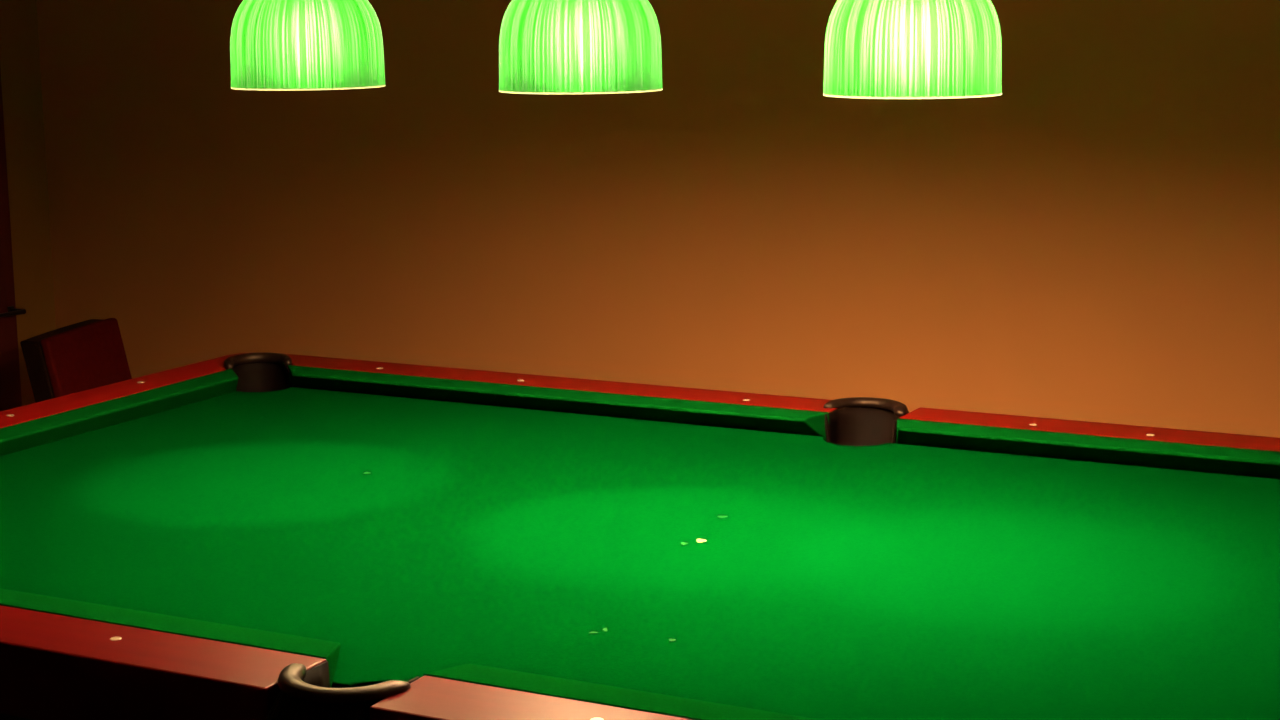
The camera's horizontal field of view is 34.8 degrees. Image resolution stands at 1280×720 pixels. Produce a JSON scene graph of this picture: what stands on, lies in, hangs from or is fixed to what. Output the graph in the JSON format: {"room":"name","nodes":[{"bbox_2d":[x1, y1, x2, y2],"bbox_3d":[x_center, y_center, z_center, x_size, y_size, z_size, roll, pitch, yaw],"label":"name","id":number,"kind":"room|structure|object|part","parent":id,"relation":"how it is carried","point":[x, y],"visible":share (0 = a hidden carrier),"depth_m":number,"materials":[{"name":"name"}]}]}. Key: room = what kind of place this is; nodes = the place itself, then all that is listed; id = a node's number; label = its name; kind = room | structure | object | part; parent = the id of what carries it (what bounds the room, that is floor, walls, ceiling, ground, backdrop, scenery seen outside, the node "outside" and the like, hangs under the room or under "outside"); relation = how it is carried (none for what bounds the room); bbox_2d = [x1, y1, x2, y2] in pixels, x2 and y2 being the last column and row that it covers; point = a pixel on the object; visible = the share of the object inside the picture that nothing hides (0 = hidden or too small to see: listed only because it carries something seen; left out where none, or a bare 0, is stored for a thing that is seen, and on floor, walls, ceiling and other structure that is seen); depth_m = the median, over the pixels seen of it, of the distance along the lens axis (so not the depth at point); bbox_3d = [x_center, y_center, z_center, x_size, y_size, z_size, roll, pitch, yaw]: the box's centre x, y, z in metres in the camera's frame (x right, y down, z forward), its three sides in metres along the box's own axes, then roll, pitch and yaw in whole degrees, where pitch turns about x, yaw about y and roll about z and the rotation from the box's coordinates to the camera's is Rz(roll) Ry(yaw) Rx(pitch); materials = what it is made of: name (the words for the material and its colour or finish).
{"room":"games hall","nodes":[
{"label":"games hall","id":0,"kind":"room"},
{"bbox_2d":[0,0,55,405],"bbox_3d":[-2.582,-0.213,2.310,0.100,2.600,5.250,5,11,27],"label":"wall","id":1,"kind":"structure","parent":0,"point":[19,37],"depth_m":4.57,"materials":[{"name":"beige paint"}]},
{"bbox_2d":[0,68,25,411],"bbox_3d":[-1.553,-0.248,4.061,0.086,2.020,0.750,6,12,33],"label":"door","id":2,"kind":"structure","parent":1,"relation":"in","point":[10,384],"depth_m":4.38,"materials":[{"name":"red wood"}]},
{"bbox_3d":[-1.361,-0.099,4.343,0.046,0.018,0.104,6,12,33],"label":"handle","id":3,"kind":"part","parent":2,"relation":"part of","materials":[{"name":"black metal"}]},
{"bbox_2d":[36,0,1279,437],"bbox_3d":[1.122,-0.443,3.406,5.690,2.600,0.100,5,11,27],"label":"wall","id":4,"kind":"structure","parent":0,"point":[1096,237],"depth_m":3.87,"materials":[{"name":"beige paint"}]},
{"bbox_3d":[-0.103,-1.346,0.825,5.690,0.100,5.450,5,11,27],"label":"ceiling","id":5,"kind":"structure","parent":0,"visible":0},
{"bbox_2d":[230,0,384,90],"bbox_3d":[-0.458,-0.986,2.675,0.209,1.246,0.209,5,11,27],"label":"pendant lamp","id":6,"kind":"object","parent":5,"relation":"hanging from","point":[276,45],"visible":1,"depth_m":2.69,"materials":[{"name":"green glass"},{"name":"aged brass"},{"name":"dark metal"}]},
{"bbox_2d":[499,0,662,93],"bbox_3d":[-0.081,-0.956,2.486,0.209,1.246,0.209,5,11,27],"label":"pendant lamp","id":7,"kind":"object","parent":5,"relation":"hanging from","point":[546,46],"visible":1,"depth_m":2.50,"materials":[{"name":"green glass"},{"name":"aged brass"},{"name":"dark metal"}]},
{"bbox_2d":[823,0,1001,98],"bbox_3d":[0.314,-0.925,2.288,0.209,1.246,0.209,5,11,27],"label":"pendant lamp","id":8,"kind":"object","parent":5,"relation":"hanging from","point":[874,49],"visible":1,"depth_m":2.30,"materials":[{"name":"green glass"},{"name":"aged brass"},{"name":"dark metal"}]},
{"bbox_3d":[-0.077,1.312,1.294,5.690,0.100,5.450,5,11,27],"label":"floor","id":9,"kind":"structure","parent":0,"visible":0},
{"bbox_2d":[20,318,131,402],"bbox_3d":[-0.970,0.335,4.281,0.510,0.805,0.340,2,10,13],"label":"upholstered chair","id":10,"kind":"object","parent":9,"relation":"on","point":[88,354],"visible":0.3,"depth_m":4.21,"materials":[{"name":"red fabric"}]},
{"bbox_2d":[0,352,1279,719],"bbox_3d":[0.047,0.593,2.667,2.549,0.837,1.570,5,11,27],"label":"pool table","id":11,"kind":"object","parent":9,"relation":"on","point":[254,535],"visible":1,"depth_m":2.52,"materials":[{"name":"green fabric"}]},
{"bbox_3d":[-0.293,0.494,1.974,2.489,0.220,0.030,5,11,27],"label":"skirt panel","id":12,"kind":"part","parent":11,"relation":"part of","materials":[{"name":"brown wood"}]},
{"bbox_2d":[0,369,237,455],"bbox_3d":[-0.981,0.139,3.115,0.057,0.053,1.204,5,11,27],"label":"cushion","id":13,"kind":"object","parent":11,"relation":"on","point":[45,432],"depth_m":3.33,"materials":[{"name":"green fabric"}]},
{"bbox_3d":[-1.048,0.147,3.151,0.100,0.079,1.503,5,11,27],"label":"wood rail","id":14,"kind":"part","parent":11,"relation":"part of","materials":[{"name":"brown wood"}]},
{"bbox_3d":[-0.867,0.302,2.262,1.198,0.079,0.100,5,11,27],"label":"wood rail","id":15,"kind":"part","parent":11,"relation":"part of","materials":[{"name":"brown wood"}]},
{"bbox_2d":[0,588,340,686],"bbox_3d":[-0.767,0.282,2.293,1.047,0.053,0.057,5,11,27],"label":"cushion","id":16,"kind":"object","parent":11,"relation":"on","point":[324,653],"depth_m":2.13,"materials":[{"name":"green fabric"}]},
{"bbox_3d":[0.301,0.394,1.676,1.194,0.079,0.100,5,11,27],"label":"wood rail","id":17,"kind":"part","parent":11,"relation":"part of","materials":[{"name":"brown wood"}]},
{"bbox_3d":[-0.213,0.071,3.531,1.195,0.079,0.100,5,11,27],"label":"wood rail","id":18,"kind":"part","parent":11,"relation":"part of","materials":[{"name":"brown wood"}]},
{"bbox_2d":[288,365,828,440],"bbox_3d":[-0.180,0.076,3.429,1.047,0.053,0.057,5,11,27],"label":"cushion","id":19,"kind":"object","parent":11,"relation":"on","point":[781,422],"depth_m":3.39,"materials":[{"name":"green fabric"}]},
{"bbox_2d":[422,664,819,719],"bbox_3d":[0.267,0.363,1.774,1.047,0.053,0.057,5,11,27],"label":"cushion","id":20,"kind":"object","parent":11,"relation":"on","point":[648,705],"depth_m":1.91,"materials":[{"name":"green fabric"}]},
{"bbox_2d":[896,418,1279,478],"bbox_3d":[0.854,0.157,2.910,1.047,0.053,0.057,5,11,27],"label":"cushion","id":21,"kind":"object","parent":11,"relation":"on","point":[1078,449],"depth_m":3.00,"materials":[{"name":"green fabric"}]},
{"bbox_3d":[0.954,0.163,2.945,1.197,0.079,0.100,5,11,27],"label":"wood rail","id":22,"kind":"part","parent":11,"relation":"part of","materials":[{"name":"brown wood"}]}
]}

